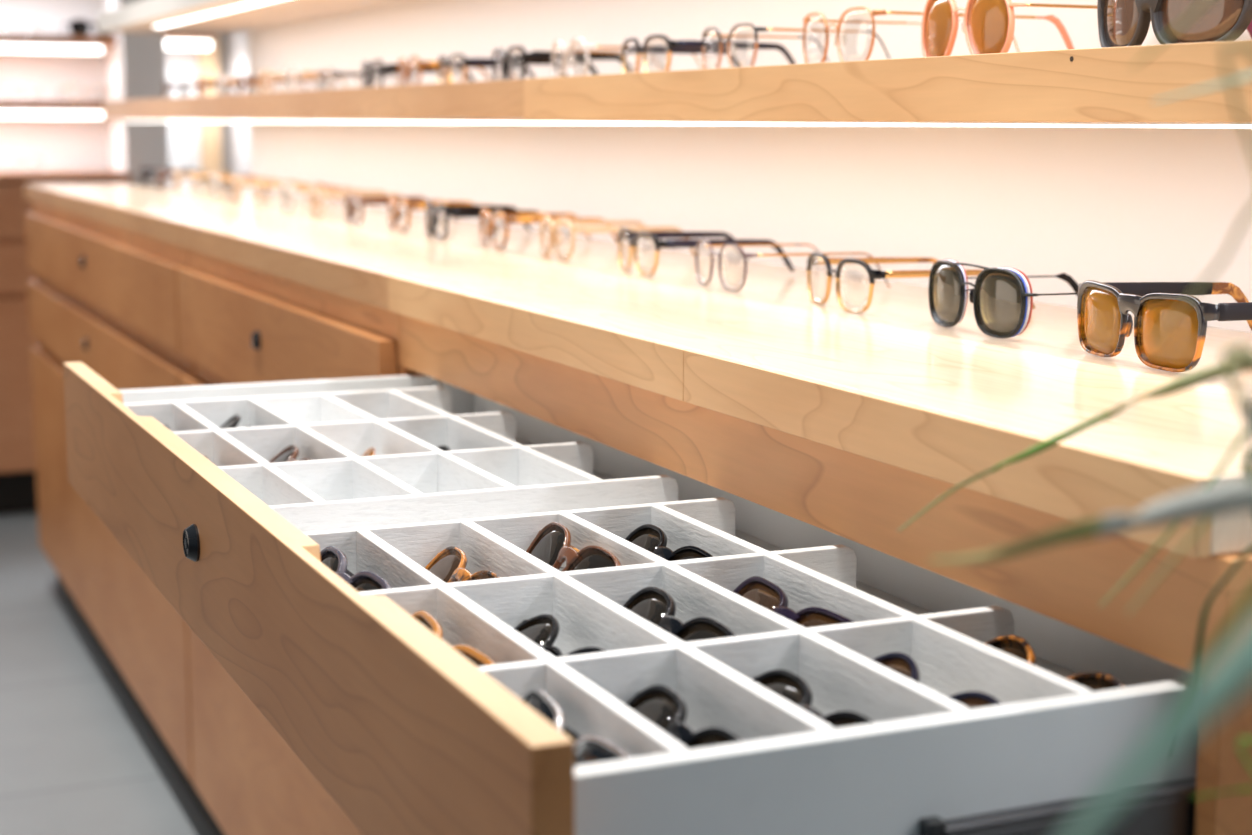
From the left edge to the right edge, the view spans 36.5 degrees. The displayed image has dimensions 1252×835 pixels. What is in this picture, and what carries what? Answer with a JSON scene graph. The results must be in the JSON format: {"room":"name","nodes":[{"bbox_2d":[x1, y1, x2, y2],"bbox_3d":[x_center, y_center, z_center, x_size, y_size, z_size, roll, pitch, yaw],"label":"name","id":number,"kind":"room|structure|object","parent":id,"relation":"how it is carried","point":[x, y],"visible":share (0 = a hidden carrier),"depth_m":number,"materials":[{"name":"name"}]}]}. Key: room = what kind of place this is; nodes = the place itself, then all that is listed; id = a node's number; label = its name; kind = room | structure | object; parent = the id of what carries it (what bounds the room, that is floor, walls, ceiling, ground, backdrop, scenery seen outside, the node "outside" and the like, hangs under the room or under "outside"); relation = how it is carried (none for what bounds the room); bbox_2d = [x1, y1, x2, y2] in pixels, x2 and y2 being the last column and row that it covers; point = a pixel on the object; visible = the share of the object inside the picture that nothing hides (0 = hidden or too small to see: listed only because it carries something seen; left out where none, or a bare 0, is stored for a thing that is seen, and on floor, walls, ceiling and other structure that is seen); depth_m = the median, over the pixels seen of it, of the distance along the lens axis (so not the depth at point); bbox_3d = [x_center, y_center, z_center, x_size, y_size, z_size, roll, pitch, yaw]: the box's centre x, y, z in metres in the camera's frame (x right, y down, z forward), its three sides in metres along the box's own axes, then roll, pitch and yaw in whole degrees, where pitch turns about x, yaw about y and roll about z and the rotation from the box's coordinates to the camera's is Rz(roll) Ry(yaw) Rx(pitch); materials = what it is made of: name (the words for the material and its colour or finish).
{"room":"shop","nodes":[
{"label":"shop","id":0,"kind":"room"},
{"bbox_2d":[0,511,212,834],"bbox_3d":[-1.728,0.947,0.918,5.880,0.070,9.800,-4,10,-24],"label":"floor","id":1,"kind":"structure","parent":0,"point":[77,757],"depth_m":3.30,"materials":[{"name":"grey tile"}]},
{"bbox_2d":[0,170,130,512],"bbox_3d":[-1.986,-0.186,5.005,1.302,0.913,0.388,-4,10,-24],"label":"base cabinet","id":2,"kind":"object","parent":1,"relation":"on","point":[18,486],"visible":0.32,"depth_m":4.97,"materials":[{"name":"brown wood"}]},
{"bbox_2d":[0,170,130,180],"bbox_3d":[-1.984,-0.628,4.936,1.302,0.017,0.388,-4,10,-24],"label":"countertop","id":3,"kind":"structure","parent":2,"relation":"on","point":[15,174],"depth_m":4.98,"materials":[{"name":"brown wood"}]},
{"bbox_2d":[0,155,43,171],"bbox_3d":[-1.656,-0.694,5.162,0.125,0.045,0.140,-4,10,-24],"label":"eyeglasses","id":4,"kind":"object","parent":3,"relation":"on","point":[41,158],"visible":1,"depth_m":5.10,"materials":[{"name":"clear plastic"}]},
{"bbox_2d":[25,201,218,834],"bbox_3d":[-0.796,0.062,3.561,0.419,0.877,1.710,-4,10,-24],"label":"base cabinet","id":5,"kind":"object","parent":1,"relation":"on","point":[102,297],"visible":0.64,"depth_m":3.31,"materials":[{"name":"brown wood"}]},
{"bbox_2d":[24,183,1251,557],"bbox_3d":[-0.369,-0.243,2.574,0.408,0.032,3.836,-4,10,-24],"label":"countertop","id":6,"kind":"structure","parent":5,"relation":"on","point":[887,383],"depth_m":1.26,"materials":[{"name":"brown wood"}]},
{"bbox_2d":[141,165,210,185],"bbox_3d":[-0.986,-0.528,4.143,0.142,0.043,0.132,-3,9,-18],"label":"eyeglasses","id":7,"kind":"object","parent":6,"relation":"on","point":[147,170],"visible":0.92,"depth_m":4.11,"materials":[{"name":"grey plastic"}]},
{"bbox_2d":[156,169,228,188],"bbox_3d":[-0.913,-0.502,3.981,0.141,0.041,0.128,-3,9,-18],"label":"eyeglasses","id":8,"kind":"object","parent":6,"relation":"on","point":[159,171],"visible":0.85,"depth_m":3.95,"materials":[{"name":"plastic"}]},
{"bbox_2d":[173,169,248,191],"bbox_3d":[-0.839,-0.478,3.819,0.141,0.044,0.130,-3,9,-18],"label":"eyeglasses","id":9,"kind":"object","parent":6,"relation":"on","point":[176,180],"visible":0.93,"depth_m":3.78,"materials":[{"name":"beige plastic"}]},
{"bbox_2d":[191,171,269,194],"bbox_3d":[-0.765,-0.453,3.658,0.140,0.045,0.125,-3,9,-18],"label":"eyeglasses","id":10,"kind":"object","parent":6,"relation":"on","point":[194,174],"visible":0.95,"depth_m":3.63,"materials":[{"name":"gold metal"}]},
{"bbox_2d":[210,173,291,198],"bbox_3d":[-0.693,-0.428,3.496,0.140,0.045,0.125,-3,9,-18],"label":"eyeglasses","id":11,"kind":"object","parent":6,"relation":"on","point":[214,186],"visible":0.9,"depth_m":3.46,"materials":[{"name":"clear glass"}]},
{"bbox_2d":[232,176,309,202],"bbox_3d":[-0.620,-0.402,3.335,0.141,0.044,0.130,-3,9,-18],"label":"eyeglasses","id":12,"kind":"object","parent":6,"relation":"on","point":[235,189],"visible":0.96,"depth_m":3.30,"materials":[{"name":"beige plastic"}]},
{"bbox_2d":[256,179,345,206],"bbox_3d":[-0.546,-0.376,3.173,0.140,0.045,0.125,-3,9,-18],"label":"eyeglasses","id":13,"kind":"object","parent":6,"relation":"on","point":[258,184],"visible":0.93,"depth_m":3.14,"materials":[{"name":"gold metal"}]},
{"bbox_2d":[281,182,378,211],"bbox_3d":[-0.473,-0.351,3.011,0.140,0.045,0.125,-3,9,-18],"label":"eyeglasses","id":14,"kind":"object","parent":6,"relation":"on","point":[286,197],"visible":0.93,"depth_m":2.98,"materials":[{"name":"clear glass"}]},
{"bbox_2d":[310,186,413,216],"bbox_3d":[-0.400,-0.325,2.850,0.141,0.044,0.130,-3,9,-18],"label":"eyeglasses","id":15,"kind":"object","parent":6,"relation":"on","point":[315,202],"visible":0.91,"depth_m":2.82,"materials":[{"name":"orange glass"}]},
{"bbox_2d":[346,193,457,223],"bbox_3d":[-0.320,-0.296,2.674,0.141,0.041,0.128,-3,9,-18],"label":"eyeglasses","id":16,"kind":"object","parent":6,"relation":"on","point":[351,208],"visible":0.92,"depth_m":2.64,"materials":[{"name":"plastic"}]},
{"bbox_2d":[388,196,509,231],"bbox_3d":[-0.236,-0.268,2.492,0.140,0.043,0.126,-3,9,-19],"label":"eyeglasses","id":17,"kind":"object","parent":6,"relation":"on","point":[410,205],"visible":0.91,"depth_m":2.48,"materials":[{"name":"brown plastic"}]},
{"bbox_2d":[426,201,548,238],"bbox_3d":[-0.171,-0.246,2.347,0.142,0.043,0.132,-2,9,-17],"label":"eyeglasses","id":18,"kind":"object","parent":6,"relation":"on","point":[457,211],"visible":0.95,"depth_m":2.32,"materials":[{"name":"black plastic"}]},
{"bbox_2d":[480,208,617,248],"bbox_3d":[-0.089,-0.217,2.169,0.140,0.043,0.126,-3,9,-18],"label":"eyeglasses","id":19,"kind":"object","parent":6,"relation":"on","point":[515,218],"visible":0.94,"depth_m":2.14,"materials":[{"name":"orange plastic"}]},
{"bbox_2d":[540,215,695,260],"bbox_3d":[-0.011,-0.190,1.990,0.141,0.044,0.130,-3,9,-18],"label":"eyeglasses","id":20,"kind":"object","parent":6,"relation":"on","point":[597,226],"visible":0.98,"depth_m":1.96,"materials":[{"name":"beige plastic"}]},
{"bbox_2d":[618,227,793,274],"bbox_3d":[0.073,-0.161,1.820,0.141,0.041,0.139,-2,9,-16],"label":"eyeglasses","id":21,"kind":"object","parent":6,"relation":"on","point":[636,235],"visible":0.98,"depth_m":1.79,"materials":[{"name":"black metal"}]},
{"bbox_2d":[696,239,889,291],"bbox_3d":[0.142,-0.134,1.654,0.139,0.040,0.128,-3,9,-18],"label":"eyeglasses","id":22,"kind":"object","parent":6,"relation":"on","point":[698,245],"visible":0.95,"depth_m":1.62,"materials":[{"name":"plastic"}]},
{"bbox_2d":[807,252,1034,312],"bbox_3d":[0.225,-0.107,1.477,0.140,0.040,0.138,-2,9,-16],"label":"eyeglasses","id":23,"kind":"object","parent":6,"relation":"on","point":[823,260],"visible":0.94,"depth_m":1.45,"materials":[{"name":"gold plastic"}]},
{"bbox_2d":[928,259,1078,337],"bbox_3d":[0.298,-0.085,1.311,0.141,0.047,0.136,-3,9,-19],"label":"sunglasses","id":24,"kind":"object","parent":6,"relation":"on","point":[999,297],"visible":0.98,"depth_m":1.27,"materials":[{"name":"black plastic"}]},
{"bbox_2d":[1077,280,1251,371],"bbox_3d":[0.365,-0.058,1.146,0.142,0.045,0.144,-2,9,-17],"label":"sunglasses","id":25,"kind":"object","parent":6,"relation":"on","point":[1104,319],"visible":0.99,"depth_m":1.12,"materials":[{"name":"plastic"}]},
{"bbox_2d":[176,249,399,834],"bbox_3d":[-0.245,0.253,2.347,0.419,0.877,0.973,-4,10,-24],"label":"base cabinet","id":26,"kind":"object","parent":1,"relation":"on","point":[238,324],"visible":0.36,"depth_m":2.30,"materials":[{"name":"brown wood"}]},
{"bbox_2d":[63,314,1251,834],"bbox_3d":[0.048,0.408,1.359,0.702,0.877,1.133,-4,10,-24],"label":"base cabinet","id":27,"kind":"object","parent":1,"relation":"on","point":[407,735],"visible":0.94,"depth_m":0.92,"materials":[{"name":"brown wood"}]},
{"bbox_2d":[219,414,250,428],"bbox_3d":[-0.322,0.025,1.528,0.044,0.045,0.131,-3,9,-20],"label":"sunglasses","id":28,"kind":"object","parent":27,"relation":"in","point":[233,421],"visible":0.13,"depth_m":1.55,"materials":[{"name":"black plastic"}]},
{"bbox_2d":[269,445,310,462],"bbox_3d":[-0.251,0.049,1.386,0.048,0.045,0.138,-3,9,-21],"label":"sunglasses","id":29,"kind":"object","parent":27,"relation":"in","point":[290,453],"visible":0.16,"depth_m":1.41,"materials":[{"name":"brown plastic"}]},
{"bbox_2d":[320,546,392,591],"bbox_3d":[-0.152,0.100,1.020,0.041,0.046,0.138,-4,10,-26],"label":"sunglasses","id":30,"kind":"object","parent":27,"relation":"in","point":[333,558],"visible":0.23,"depth_m":1.01,"materials":[{"name":"plastic"}]},
{"bbox_2d":[362,447,374,456],"bbox_3d":[-0.188,0.044,1.415,0.030,0.035,0.100,-3,9,-20],"label":"sunglasses","id":31,"kind":"object","parent":27,"relation":"in","point":[371,451],"visible":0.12,"depth_m":1.44,"materials":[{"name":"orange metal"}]},
{"bbox_2d":[437,445,450,450],"bbox_3d":[-0.143,0.046,1.435,0.044,0.038,0.125,-3,10,-22],"label":"sunglasses","id":32,"kind":"object","parent":27,"relation":"in","point":[443,447],"visible":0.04,"depth_m":1.47,"materials":[{"name":"black plastic"}]},
{"bbox_2d":[411,610,495,666],"bbox_3d":[-0.090,0.124,0.887,0.043,0.046,0.136,-4,10,-25],"label":"sunglasses","id":33,"kind":"object","parent":27,"relation":"in","point":[477,658],"visible":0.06,"depth_m":0.87,"materials":[{"name":"orange plastic"}]},
{"bbox_2d":[425,546,500,582],"bbox_3d":[-0.092,0.101,1.046,0.043,0.044,0.135,-3,10,-22],"label":"sunglasses","id":34,"kind":"object","parent":27,"relation":"in","point":[449,565],"visible":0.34,"depth_m":1.06,"materials":[{"name":"brown plastic"}]},
{"bbox_2d":[514,614,606,657],"bbox_3d":[-0.039,0.126,0.910,0.045,0.043,0.131,-3,10,-23],"label":"sunglasses","id":35,"kind":"object","parent":27,"relation":"in","point":[542,630],"visible":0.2,"depth_m":0.94,"materials":[{"name":"black plastic"}]},
{"bbox_2d":[526,522,620,571],"bbox_3d":[-0.033,0.091,1.071,0.043,0.048,0.138,-3,10,-22],"label":"sunglasses","id":36,"kind":"object","parent":27,"relation":"in","point":[551,545],"visible":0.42,"depth_m":1.08,"materials":[{"name":"brown plastic"}]},
{"bbox_2d":[519,687,632,765],"bbox_3d":[-0.022,0.141,0.762,0.036,0.042,0.132,-4,10,-24],"label":"sunglasses","id":37,"kind":"object","parent":27,"relation":"in","point":[588,749],"visible":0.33,"depth_m":0.75,"materials":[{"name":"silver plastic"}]},
{"bbox_2d":[625,524,712,560],"bbox_3d":[0.020,0.092,1.095,0.044,0.046,0.135,-3,10,-22],"label":"sunglasses","id":38,"kind":"object","parent":27,"relation":"in","point":[649,537],"visible":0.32,"depth_m":1.11,"materials":[{"name":"black plastic"}]},
{"bbox_2d":[622,586,735,641],"bbox_3d":[0.021,0.117,0.935,0.046,0.047,0.139,-3,10,-22],"label":"sunglasses","id":39,"kind":"object","parent":27,"relation":"in","point":[652,604],"visible":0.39,"depth_m":0.94,"materials":[{"name":"black plastic"}]},
{"bbox_2d":[625,685,742,749],"bbox_3d":[0.019,0.143,0.780,0.044,0.044,0.132,-3,9,-22],"label":"sunglasses","id":40,"kind":"object","parent":27,"relation":"in","point":[659,705],"visible":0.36,"depth_m":0.80,"materials":[{"name":"black plastic"}]},
{"bbox_2d":[733,576,853,627],"bbox_3d":[0.079,0.114,0.961,0.045,0.045,0.140,-4,10,-23],"label":"sunglasses","id":41,"kind":"object","parent":27,"relation":"in","point":[758,590],"visible":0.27,"depth_m":0.97,"materials":[{"name":"black plastic"}]},
{"bbox_2d":[752,669,873,728],"bbox_3d":[0.073,0.141,0.804,0.048,0.045,0.139,-3,9,-22],"label":"sunglasses","id":42,"kind":"object","parent":27,"relation":"in","point":[785,684],"visible":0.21,"depth_m":0.82,"materials":[{"name":"black plastic"}]},
{"bbox_2d":[868,652,1001,708],"bbox_3d":[0.126,0.136,0.828,0.044,0.045,0.131,-3,10,-23],"label":"sunglasses","id":43,"kind":"object","parent":27,"relation":"in","point":[902,664],"visible":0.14,"depth_m":0.85,"materials":[{"name":"black plastic"}]},
{"bbox_2d":[981,635,1124,691],"bbox_3d":[0.184,0.131,0.854,0.043,0.046,0.131,-3,10,-23],"label":"sunglasses","id":44,"kind":"object","parent":27,"relation":"in","point":[1016,646],"visible":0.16,"depth_m":0.87,"materials":[{"name":"brown plastic"}]},
{"bbox_2d":[897,0,1251,834],"bbox_3d":[0.393,0.415,0.570,0.632,1.108,0.493,1,9,4],"label":"potted plant","id":45,"kind":"object","parent":1,"relation":"on","point":[1228,678],"visible":1,"depth_m":0.48,"materials":[{"name":"green plant"}]},
{"bbox_2d":[0,0,229,185],"bbox_3d":[-3.610,-1.024,4.429,5.516,2.730,0.112,-4,10,-24],"label":"wall","id":46,"kind":"structure","parent":0,"point":[63,143],"depth_m":5.31,"materials":[{"name":"white paint"}]},
{"bbox_2d":[0,101,102,109],"bbox_3d":[-2.017,-0.823,4.981,1.288,0.022,0.252,-4,10,-24],"label":"wall shelf","id":47,"kind":"object","parent":46,"relation":"attached to","point":[4,105],"visible":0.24,"depth_m":5.06,"materials":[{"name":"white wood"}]},
{"bbox_2d":[0,84,41,100],"bbox_3d":[-1.661,-0.883,5.161,0.125,0.045,0.140,-4,10,-24],"label":"eyeglasses","id":48,"kind":"object","parent":47,"relation":"on","point":[14,88],"visible":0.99,"depth_m":5.10,"materials":[{"name":"clear plastic"}]},
{"bbox_2d":[0,110,102,117],"bbox_3d":[-1.980,-0.788,4.903,1.232,0.021,0.042,-4,10,-24],"label":"led light bar","id":49,"kind":"object","parent":47,"relation":"attached to","point":[3,113],"visible":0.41,"depth_m":5.08,"materials":[{"name":"white plastic"}]},
{"bbox_2d":[59,85,109,101],"bbox_3d":[-1.497,-0.894,5.235,0.125,0.045,0.140,-4,10,-24],"label":"eyeglasses","id":50,"kind":"object","parent":47,"relation":"on","point":[64,88],"visible":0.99,"depth_m":5.18,"materials":[{"name":"gold metal"}]},
{"bbox_2d":[0,34,116,47],"bbox_3d":[-1.989,-0.996,4.967,1.347,0.022,0.252,-4,10,-24],"label":"wall shelf","id":51,"kind":"object","parent":46,"relation":"attached to","point":[106,41],"visible":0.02,"depth_m":5.04,"materials":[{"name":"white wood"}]},
{"bbox_2d":[0,18,41,34],"bbox_3d":[-1.655,-1.055,5.137,0.125,0.045,0.140,-4,10,-24],"label":"eyeglasses","id":52,"kind":"object","parent":51,"relation":"on","point":[13,22],"visible":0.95,"depth_m":5.08,"materials":[{"name":"clear glass"}]},
{"bbox_2d":[0,43,102,52],"bbox_3d":[-1.979,-0.960,4.876,1.232,0.021,0.042,-4,10,-24],"label":"led light bar","id":53,"kind":"object","parent":51,"relation":"attached to","point":[11,47],"visible":1,"depth_m":5.05,"materials":[{"name":"white plastic"}]},
{"bbox_2d":[62,19,112,35],"bbox_3d":[-1.475,-1.065,5.202,0.132,0.046,0.141,-4,10,-24],"label":"sunglasses","id":54,"kind":"object","parent":51,"relation":"on","point":[78,27],"visible":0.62,"depth_m":5.13,"materials":[{"name":"plastic"}]},
{"bbox_2d":[101,0,169,182],"bbox_3d":[-1.353,-1.131,5.188,0.112,2.730,0.336,-4,10,-24],"label":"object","id":55,"kind":"structure","parent":46,"relation":"attached to","point":[134,68],"depth_m":5.09,"materials":[{"name":"white paint"}]},
{"bbox_2d":[197,36,221,183],"bbox_3d":[-1.198,-0.887,5.452,0.049,2.170,0.056,-4,10,-24],"label":"trim","id":56,"kind":"structure","parent":46,"relation":"attached to","point":[208,60],"depth_m":5.43,"materials":[{"name":"brown wood"}]},
{"bbox_2d":[226,30,250,188],"bbox_3d":[-0.860,-1.051,4.694,0.280,2.730,1.652,-4,10,-24],"label":"wall","id":57,"kind":"structure","parent":0,"point":[236,42],"depth_m":5.38,"materials":[{"name":"grey paint"}]},
{"bbox_2d":[165,35,214,40],"bbox_3d":[-1.251,-1.065,5.298,0.153,0.020,0.238,-4,10,-24],"label":"wall shelf","id":58,"kind":"object","parent":57,"relation":"attached to","point":[167,37],"visible":0.26,"depth_m":5.21,"materials":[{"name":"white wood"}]},
{"bbox_2d":[165,40,210,49],"bbox_3d":[-1.211,-1.024,5.210,0.134,0.022,0.035,-4,10,-24],"label":"led light bar","id":59,"kind":"object","parent":58,"relation":"attached to","point":[169,44],"visible":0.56,"depth_m":5.20,"materials":[{"name":"white plastic"}]},
{"bbox_2d":[247,0,1251,332],"bbox_3d":[0.166,-0.622,1.958,0.112,2.730,4.410,-4,10,-24],"label":"wall","id":60,"kind":"structure","parent":0,"point":[1100,204],"depth_m":1.89,"materials":[{"name":"white paint"}]},
{"bbox_2d":[97,0,406,35],"bbox_3d":[-0.093,-0.535,2.095,0.259,0.039,4.564,-4,10,-24],"label":"wall shelf","id":61,"kind":"object","parent":60,"relation":"attached to","point":[139,17],"visible":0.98,"depth_m":3.49,"materials":[{"name":"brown maple"}]},
{"bbox_2d":[153,0,276,26],"bbox_3d":[-0.094,-0.487,1.923,0.020,0.003,4.102,-4,10,-24],"label":"led light bar","id":62,"kind":"object","parent":61,"relation":"attached to","point":[257,2],"visible":1,"depth_m":3.26,"materials":[{"name":"white plastic"}]},
{"bbox_2d":[103,40,1251,122],"bbox_3d":[-0.094,-0.352,2.123,0.259,0.040,4.564,-4,10,-24],"label":"wall shelf","id":63,"kind":"object","parent":60,"relation":"attached to","point":[1088,84],"visible":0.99,"depth_m":1.29,"materials":[{"name":"brown wood"}]},
{"bbox_2d":[163,81,232,97],"bbox_3d":[-0.905,-0.690,4.010,0.141,0.041,0.128,-3,9,-20],"label":"eyeglasses","id":64,"kind":"object","parent":63,"relation":"on","point":[166,87],"visible":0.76,"depth_m":3.98,"materials":[{"name":"plastic"}]},
{"bbox_2d":[179,81,249,96],"bbox_3d":[-0.834,-0.663,3.853,0.139,0.036,0.125,-3,9,-20],"label":"eyeglasses","id":65,"kind":"object","parent":63,"relation":"on","point":[182,86],"visible":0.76,"depth_m":3.82,"materials":[{"name":"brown plastic"}]},
{"bbox_2d":[197,76,272,95],"bbox_3d":[-0.762,-0.642,3.695,0.140,0.043,0.126,-3,9,-20],"label":"eyeglasses","id":66,"kind":"object","parent":63,"relation":"on","point":[200,87],"visible":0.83,"depth_m":3.66,"materials":[{"name":"plastic"}]},
{"bbox_2d":[216,73,294,94],"bbox_3d":[-0.691,-0.618,3.537,0.140,0.045,0.125,-3,9,-20],"label":"eyeglasses","id":67,"kind":"object","parent":63,"relation":"on","point":[219,85],"visible":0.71,"depth_m":3.50,"materials":[{"name":"clear plastic"}]},
{"bbox_2d":[236,73,318,93],"bbox_3d":[-0.619,-0.591,3.379,0.141,0.041,0.128,-3,9,-20],"label":"eyeglasses","id":68,"kind":"object","parent":63,"relation":"on","point":[240,81],"visible":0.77,"depth_m":3.34,"materials":[{"name":"plastic"}]},
{"bbox_2d":[259,69,348,92],"bbox_3d":[-0.547,-0.568,3.221,0.141,0.044,0.130,-3,9,-20],"label":"eyeglasses","id":69,"kind":"object","parent":63,"relation":"on","point":[263,78],"visible":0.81,"depth_m":3.19,"materials":[{"name":"beige plastic"}]},
{"bbox_2d":[284,66,377,91],"bbox_3d":[-0.476,-0.543,3.063,0.140,0.045,0.125,-3,9,-20],"label":"eyeglasses","id":70,"kind":"object","parent":63,"relation":"on","point":[289,79],"visible":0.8,"depth_m":3.03,"materials":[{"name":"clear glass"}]},
{"bbox_2d":[319,68,416,89],"bbox_3d":[-0.390,-0.509,2.875,0.139,0.036,0.125,-3,9,-20],"label":"eyeglasses","id":71,"kind":"object","parent":63,"relation":"on","point":[336,74],"visible":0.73,"depth_m":2.84,"materials":[{"name":"brown plastic"}]},
{"bbox_2d":[362,59,474,86],"bbox_3d":[-0.292,-0.479,2.660,0.142,0.043,0.132,-3,9,-20],"label":"eyeglasses","id":72,"kind":"object","parent":63,"relation":"on","point":[371,70],"visible":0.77,"depth_m":2.63,"materials":[{"name":"brown plastic"}]},
{"bbox_2d":[398,56,515,84],"bbox_3d":[-0.224,-0.455,2.508,0.140,0.043,0.126,-3,9,-20],"label":"eyeglasses","id":73,"kind":"object","parent":63,"relation":"on","point":[408,67],"visible":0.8,"depth_m":2.48,"materials":[{"name":"plastic"}]},
{"bbox_2d":[438,53,566,82],"bbox_3d":[-0.154,-0.430,2.357,0.141,0.041,0.139,-3,9,-20],"label":"eyeglasses","id":74,"kind":"object","parent":63,"relation":"on","point":[466,63],"visible":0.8,"depth_m":2.33,"materials":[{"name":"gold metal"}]},
{"bbox_2d":[493,45,634,80],"bbox_3d":[-0.073,-0.403,2.176,0.142,0.043,0.132,-3,9,-20],"label":"eyeglasses","id":75,"kind":"object","parent":63,"relation":"on","point":[507,60],"visible":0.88,"depth_m":2.14,"materials":[{"name":"plastic"}]},
{"bbox_2d":[551,37,702,76],"bbox_3d":[0.001,-0.378,2.012,0.140,0.045,0.125,-3,9,-20],"label":"eyeglasses","id":76,"kind":"object","parent":63,"relation":"on","point":[569,59],"visible":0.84,"depth_m":1.98,"materials":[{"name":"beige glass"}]},
{"bbox_2d":[126,120,1251,127],"bbox_3d":[-0.166,-0.329,2.109,0.020,0.003,4.452,-4,10,-24],"label":"led light bar","id":77,"kind":"object","parent":63,"relation":"attached to","point":[951,124],"visible":1,"depth_m":1.38,"materials":[{"name":"white plastic"}]},
{"bbox_2d":[622,34,795,72],"bbox_3d":[0.079,-0.349,1.843,0.141,0.041,0.139,-3,9,-20],"label":"eyeglasses","id":78,"kind":"object","parent":63,"relation":"on","point":[673,46],"visible":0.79,"depth_m":1.80,"materials":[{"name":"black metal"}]},
{"bbox_2d":[702,23,889,68],"bbox_3d":[0.150,-0.325,1.684,0.139,0.043,0.129,-3,9,-20],"label":"eyeglasses","id":79,"kind":"object","parent":63,"relation":"on","point":[756,36],"visible":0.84,"depth_m":1.65,"materials":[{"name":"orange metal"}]},
{"bbox_2d":[803,6,1018,62],"bbox_3d":[0.226,-0.300,1.516,0.139,0.047,0.132,-3,9,-20],"label":"eyeglasses","id":80,"kind":"object","parent":63,"relation":"on","point":[874,12],"visible":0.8,"depth_m":1.49,"materials":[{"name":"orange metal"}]},
{"bbox_2d":[921,0,1096,56],"bbox_3d":[0.299,-0.277,1.356,0.141,0.053,0.131,-3,9,-20],"label":"sunglasses","id":81,"kind":"object","parent":63,"relation":"on","point":[989,25],"visible":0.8,"depth_m":1.32,"materials":[{"name":"orange plastic"}]},
{"bbox_2d":[1097,0,1251,47],"bbox_3d":[0.387,-0.252,1.177,0.158,0.055,0.156,-3,10,-22],"label":"sunglasses","id":82,"kind":"object","parent":63,"relation":"on","point":[1121,23],"visible":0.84,"depth_m":1.13,"materials":[{"name":"dark grey-green glossy acetate"},{"name":"brown tinted lens"}]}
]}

